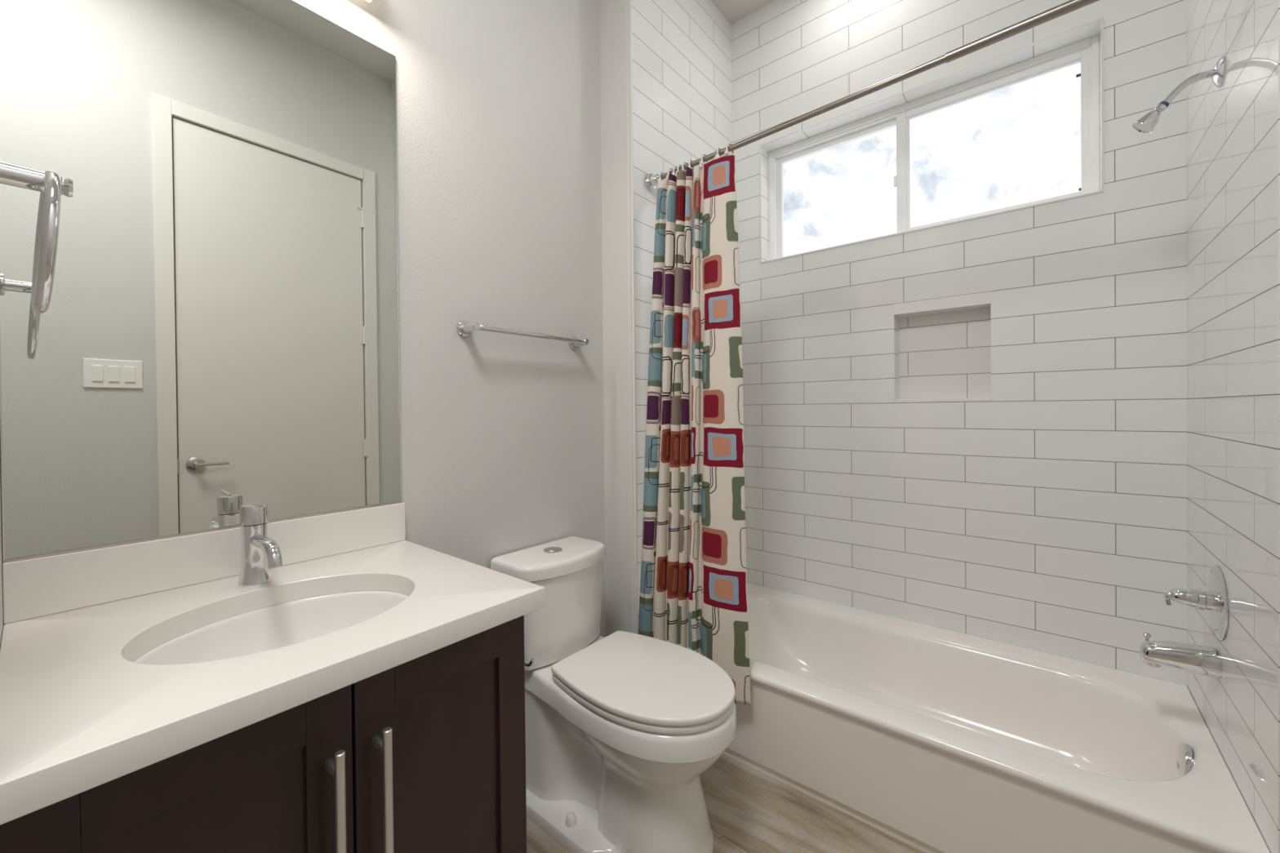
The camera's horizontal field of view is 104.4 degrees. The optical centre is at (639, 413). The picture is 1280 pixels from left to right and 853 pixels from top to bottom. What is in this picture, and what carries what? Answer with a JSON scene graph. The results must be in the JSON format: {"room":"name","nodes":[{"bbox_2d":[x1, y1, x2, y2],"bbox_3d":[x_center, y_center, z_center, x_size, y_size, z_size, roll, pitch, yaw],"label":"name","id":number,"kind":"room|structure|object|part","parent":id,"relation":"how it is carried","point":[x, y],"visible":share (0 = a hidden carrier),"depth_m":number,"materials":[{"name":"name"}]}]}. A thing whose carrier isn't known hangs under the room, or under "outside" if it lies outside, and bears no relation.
{"room":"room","nodes":[
{"label":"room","id":0,"kind":"room"},
{"bbox_2d":[0,462,3,647],"bbox_3d":[-1.528,-0.380,-0.135,0.700,3.160,2.064,0,1,39],"label":"wall","id":1,"kind":"structure","parent":0,"point":[1,547],"depth_m":0.80,"materials":[{"name":"grey paint"}]},
{"bbox_2d":[0,161,73,313],"bbox_3d":[-0.726,-0.211,0.590,0.170,0.182,0.070,0,1,39],"label":"towel ring","id":2,"kind":"object","parent":1,"relation":"attached to","point":[51,185],"visible":1,"depth_m":0.57,"materials":[{"name":"silver metal"}]},
{"bbox_3d":[-0.727,-0.279,0.590,0.048,0.048,0.070,0,1,39],"label":"post","id":3,"kind":"part","parent":2,"relation":"part of","materials":[{"name":"silver metal"}]},
{"bbox_2d":[2,502,405,623],"bbox_3d":[-0.843,0.293,1.076,0.020,0.100,0.660,0,1,39],"label":"backsplash","id":4,"kind":"structure","parent":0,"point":[41,586],"depth_m":0.96,"materials":[{"name":"white stone"}]},
{"bbox_2d":[0,0,605,636],"bbox_3d":[-0.677,-0.399,1.377,0.100,3.160,1.554,0,1,39],"label":"wall","id":5,"kind":"structure","parent":0,"point":[498,102],"depth_m":1.57,"materials":[{"name":"grey paint"}]},
{"bbox_2d":[0,0,402,562],"bbox_3d":[-0.853,-0.352,1.072,0.013,1.190,0.657,0,1,39],"label":"wall mirror","id":6,"kind":"object","parent":5,"relation":"attached to","point":[218,334],"visible":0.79,"depth_m":1.00,"materials":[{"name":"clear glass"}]},
{"bbox_2d":[456,320,589,350],"bbox_3d":[-0.358,-0.254,1.632,0.071,0.047,0.493,0,1,39],"label":"towel bar","id":7,"kind":"object","parent":5,"relation":"attached to","point":[464,328],"visible":1,"depth_m":1.55,"materials":[{"name":"silver metal"}]},
{"bbox_3d":[-0.499,-0.251,1.459,0.071,0.047,0.047,0,1,39],"label":"post","id":8,"kind":"part","parent":7,"relation":"part of","materials":[{"name":"silver metal"}]},
{"bbox_3d":[-0.216,-0.257,1.804,0.071,0.047,0.047,0,1,39],"label":"post","id":9,"kind":"part","parent":7,"relation":"part of","materials":[{"name":"silver metal"}]},
{"bbox_2d":[599,0,635,636],"bbox_3d":[-0.059,-0.409,1.940,0.144,3.160,0.100,0,1,39],"label":"wall","id":10,"kind":"structure","parent":0,"point":[615,42],"depth_m":1.90,"materials":[{"name":"grey paint"}]},
{"bbox_2d":[629,0,637,634],"bbox_3d":[-0.024,-0.367,1.865,0.008,3.076,0.007,0,1,39],"label":"trim","id":11,"kind":"structure","parent":10,"relation":"attached to","point":[630,1],"depth_m":1.86,"materials":[{"name":"white tile"}]},
{"bbox_2d":[631,0,732,634],"bbox_3d":[0.204,-0.372,2.337,0.248,3.076,1.015,0,1,39],"label":"wall","id":12,"kind":"structure","parent":0,"point":[682,49],"depth_m":2.01,"materials":[{"name":"white tile"}]},
{"bbox_2d":[526,752,927,852],"bbox_3d":[-0.555,1.230,0.021,2.000,0.080,3.700,0,1,39],"label":"floor","id":13,"kind":"structure","parent":0,"point":[749,810],"depth_m":1.42,"materials":[{"name":"beige wood"}]},
{"bbox_2d":[0,615,526,852],"bbox_3d":[-0.618,0.782,0.884,0.602,0.802,0.632,0,1,39],"label":"vanity cabinet","id":14,"kind":"object","parent":13,"relation":"on","point":[426,753],"visible":0.54,"depth_m":0.72,"materials":[{"name":"brown wood"}]},
{"bbox_3d":[-0.526,0.732,0.608,0.020,0.678,0.320,0,1,39],"label":"door","id":15,"kind":"part","parent":14,"relation":"part of","materials":[{"name":"brown wood"}]},
{"bbox_2d":[0,540,545,825],"bbox_3d":[-0.621,0.361,0.895,0.591,0.038,0.660,0,1,39],"label":"countertop","id":16,"kind":"structure","parent":14,"relation":"on","point":[77,715],"depth_m":0.69,"materials":[{"name":"white stone"}]},
{"bbox_2d":[237,502,282,586],"bbox_3d":[-0.737,0.260,0.971,0.173,0.166,0.055,0,1,39],"label":"faucet","id":17,"kind":"object","parent":16,"relation":"on","point":[260,553],"visible":1,"depth_m":0.99,"materials":[{"name":"silver metal"}]},
{"bbox_3d":[-0.763,0.200,0.991,0.098,0.046,0.045,0,1,39],"label":"lever","id":18,"kind":"part","parent":17,"relation":"part of","materials":[{"name":"silver metal"}]},
{"bbox_3d":[-0.725,0.264,0.961,0.140,0.048,0.024,0,1,39],"label":"spout","id":19,"kind":"part","parent":17,"relation":"part of","materials":[{"name":"silver metal"}]},
{"bbox_2d":[133,591,408,665],"bbox_3d":[-0.610,0.455,0.870,0.346,0.146,0.435,0,1,39],"label":"sink","id":20,"kind":"object","parent":16,"relation":"in","point":[283,624],"visible":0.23,"depth_m":0.98,"materials":[{"name":"white ceramic"}]},
{"bbox_3d":[-0.419,0.633,0.687,0.045,0.342,0.013,0,1,39],"label":"handle","id":21,"kind":"part","parent":14,"relation":"part of","materials":[{"name":"silver metal"}]},
{"bbox_3d":[-0.379,0.632,0.736,0.045,0.342,0.013,0,1,39],"label":"handle","id":22,"kind":"part","parent":14,"relation":"part of","materials":[{"name":"silver metal"}]},
{"bbox_3d":[-0.325,0.728,0.853,0.020,0.678,0.305,0,1,39],"label":"door","id":23,"kind":"part","parent":14,"relation":"part of","materials":[{"name":"brown wood"}]},
{"bbox_2d":[524,658,534,666],"bbox_3d":[-0.327,0.570,1.119,0.153,0.048,0.105,0,1,39],"label":"toilet paper holder","id":24,"kind":"object","parent":14,"relation":"attached to","point":[531,663],"visible":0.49,"depth_m":1.11,"materials":[{"name":"silver metal"}]},
{"bbox_2d":[490,536,736,852],"bbox_3d":[-0.060,0.808,1.461,0.719,0.733,0.384,0,1,39],"label":"toilet","id":25,"kind":"object","parent":13,"relation":"on","point":[622,728],"visible":0.97,"depth_m":1.37,"materials":[{"name":"white ceramic"}]},
{"bbox_3d":[-0.268,0.470,1.613,0.206,0.045,0.362,0,1,39],"label":"tank lid","id":26,"kind":"part","parent":25,"relation":"part of","materials":[{"name":"white ceramic"}]},
{"bbox_3d":[-0.270,0.632,1.617,0.197,0.273,0.352,0,1,39],"label":"tank","id":27,"kind":"part","parent":25,"relation":"part of","materials":[{"name":"white ceramic"}]},
{"bbox_3d":[-0.050,0.972,1.458,0.701,0.406,0.380,0,1,39],"label":"bowl","id":28,"kind":"part","parent":25,"relation":"part of","materials":[{"name":"white ceramic"}]},
{"bbox_3d":[0.026,0.757,1.393,0.490,0.018,0.369,0,1,39],"label":"seat","id":29,"kind":"part","parent":25,"relation":"part of","materials":[{"name":"white plastic"}]},
{"bbox_3d":[0.025,0.735,1.393,0.497,0.022,0.374,0,1,39],"label":"lid","id":30,"kind":"part","parent":25,"relation":"part of","materials":[{"name":"white plastic"}]},
{"bbox_2d":[723,582,1270,852],"bbox_3d":[0.828,0.998,1.694,1.521,0.334,0.748,0,1,39],"label":"bathtub","id":31,"kind":"object","parent":13,"relation":"on","point":[936,740],"visible":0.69,"depth_m":1.45,"materials":[{"name":"white ceramic"}]},
{"bbox_3d":[1.366,0.874,1.247,0.024,0.084,0.084,0,1,39],"label":"overflow plate","id":32,"kind":"part","parent":31,"relation":"part of","materials":[{"name":"silver metal"}]},
{"bbox_2d":[711,0,774,24],"bbox_3d":[-0.284,-1.983,0.364,2.000,0.184,4.650,0,1,39],"label":"ceiling","id":33,"kind":"structure","parent":0,"point":[733,11],"depth_m":2.34,"materials":[{"name":"white paint"}]},
{"bbox_2d":[644,0,1099,190],"bbox_3d":[0.614,-0.915,1.441,1.525,0.087,0.060,0,1,41],"label":"curtain rod","id":34,"kind":"object","parent":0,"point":[650,180],"visible":0.92,"depth_m":1.32,"materials":[{"name":"grey metal"}]},
{"bbox_2d":[657,171,664,180],"bbox_3d":[0.082,-0.892,1.895,0.015,0.059,0.043,0,0,27],"label":"curtain ring","id":35,"kind":"object","parent":34,"relation":"hanging from","point":[660,178],"visible":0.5,"depth_m":1.88,"materials":[{"name":"white plastic"}]},
{"bbox_2d":[666,167,672,178],"bbox_3d":[0.116,-0.893,1.866,0.043,0.059,0.015,-1,1,-43],"label":"curtain ring","id":36,"kind":"object","parent":34,"relation":"hanging from","point":[670,168],"visible":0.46,"depth_m":1.85,"materials":[{"name":"white plastic"}]},
{"bbox_2d":[671,165,676,175],"bbox_3d":[0.133,-0.893,1.851,0.015,0.059,0.043,0,1,34],"label":"curtain ring","id":37,"kind":"object","parent":34,"relation":"hanging from","point":[673,172],"visible":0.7,"depth_m":1.84,"materials":[{"name":"white plastic"}]},
{"bbox_2d":[675,164,681,174],"bbox_3d":[0.147,-0.893,1.839,0.015,0.059,0.043,0,0,29],"label":"curtain ring","id":38,"kind":"object","parent":34,"relation":"hanging from","point":[677,165],"visible":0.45,"depth_m":1.82,"materials":[{"name":"white plastic"}]},
{"bbox_2d":[680,161,688,170],"bbox_3d":[0.167,-0.894,1.823,0.043,0.059,0.015,-1,1,-45],"label":"curtain ring","id":39,"kind":"object","parent":34,"relation":"hanging from","point":[683,162],"visible":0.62,"depth_m":1.81,"materials":[{"name":"white plastic"}]},
{"bbox_2d":[688,159,693,169],"bbox_3d":[0.186,-0.894,1.806,0.015,0.059,0.043,0,1,31],"label":"curtain ring","id":40,"kind":"object","parent":34,"relation":"hanging from","point":[689,160],"visible":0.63,"depth_m":1.79,"materials":[{"name":"white plastic"}]},
{"bbox_2d":[638,151,751,705],"bbox_3d":[0.187,0.023,1.742,0.468,1.831,0.137,0,1,39],"label":"shower curtain","id":41,"kind":"object","parent":34,"relation":"hanging from","point":[693,596],"visible":0.95,"depth_m":1.73,"materials":[{"name":"multicoloured fabric"}]},
{"bbox_2d":[699,153,708,165],"bbox_3d":[0.229,-0.896,1.769,0.015,0.059,0.043,0,1,44],"label":"curtain ring","id":42,"kind":"object","parent":34,"relation":"hanging from","point":[701,162],"visible":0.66,"depth_m":1.76,"materials":[{"name":"white plastic"}]},
{"bbox_2d":[715,146,720,157],"bbox_3d":[0.275,-0.897,1.730,0.015,0.059,0.043,0,0,27],"label":"curtain ring","id":43,"kind":"object","parent":34,"relation":"hanging from","point":[717,155],"visible":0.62,"depth_m":1.72,"materials":[{"name":"white plastic"}]},
{"bbox_2d":[724,142,733,155],"bbox_3d":[0.307,-0.898,1.702,0.043,0.059,0.015,-1,1,-40],"label":"curtain ring","id":44,"kind":"object","parent":34,"relation":"hanging from","point":[726,152],"visible":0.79,"depth_m":1.69,"materials":[{"name":"white plastic"}]},
{"bbox_2d":[731,0,1186,685],"bbox_3d":[1.109,-0.379,2.043,1.724,3.076,0.182,0,1,39],"label":"wall","id":45,"kind":"structure","parent":0,"point":[977,427],"depth_m":1.83,"materials":[{"name":"white tile"}]},
{"bbox_2d":[759,16,1103,263],"bbox_3d":[1.034,-0.994,1.981,1.196,0.561,0.007,0,1,39],"label":"trim","id":46,"kind":"structure","parent":45,"relation":"attached to","point":[1101,19],"depth_m":1.82,"materials":[{"name":"white"}]},
{"bbox_2d":[768,34,1099,260],"bbox_3d":[1.109,-0.995,2.073,1.187,0.552,0.075,0,1,39],"label":"window","id":47,"kind":"structure","parent":45,"relation":"in","point":[1086,52],"depth_m":1.96,"materials":[{"name":"white plastic"}]},
{"bbox_3d":[0.893,-0.994,2.263,0.565,0.510,0.024,0,1,39],"label":"fixed sash","id":48,"kind":"part","parent":47,"relation":"part of","materials":[{"name":"clear glass"}]},
{"bbox_3d":[1.309,-0.995,1.889,0.600,0.510,0.022,0,1,39],"label":"sliding sash","id":49,"kind":"part","parent":47,"relation":"part of","materials":[{"name":"clear glass"}]},
{"bbox_2d":[1186,0,1279,852],"bbox_3d":[1.526,-0.377,1.255,0.120,3.076,1.013,0,1,39],"label":"wall","id":50,"kind":"structure","parent":0,"point":[1233,129],"depth_m":1.08,"materials":[{"name":"white tile"}]},
{"bbox_2d":[1132,56,1226,133],"bbox_3d":[1.333,-0.782,1.236,0.155,0.134,0.066,0,1,39],"label":"shower","id":51,"kind":"object","parent":50,"relation":"attached to","point":[1146,124],"visible":1,"depth_m":1.23,"materials":[{"name":"silver metal"}]},
{"bbox_3d":[1.353,-0.800,1.219,0.103,0.058,0.017,0,1,39],"label":"shower arm","id":52,"kind":"part","parent":51,"relation":"part of","materials":[{"name":"silver metal"}]},
{"bbox_2d":[1139,632,1222,679],"bbox_3d":[1.372,0.617,1.266,0.138,0.079,0.062,0,1,39],"label":"tub spout","id":53,"kind":"object","parent":50,"relation":"attached to","point":[1206,660],"visible":1,"depth_m":1.25,"materials":[{"name":"silver metal"}]},
{"bbox_3d":[1.328,0.587,1.301,0.017,0.019,0.017,0,1,39],"label":"diverter knob","id":54,"kind":"part","parent":53,"relation":"part of","materials":[{"name":"silver metal"}]},
{"bbox_2d":[1164,564,1229,640],"bbox_3d":[1.387,0.465,1.251,0.094,0.178,0.178,0,1,39],"label":"shower valve","id":55,"kind":"object","parent":50,"relation":"attached to","point":[1215,599],"visible":1,"depth_m":1.22,"materials":[{"name":"silver metal"}]},
{"bbox_3d":[1.369,0.469,1.266,0.046,0.046,0.040,0,1,39],"label":"lever handle","id":56,"kind":"part","parent":55,"relation":"part of","materials":[{"name":"silver metal"}]},
{"bbox_3d":[1.402,0.465,1.239,0.044,0.052,0.052,0,1,39],"label":"valve stem","id":57,"kind":"part","parent":55,"relation":"part of","materials":[{"name":"silver metal"}]}
]}

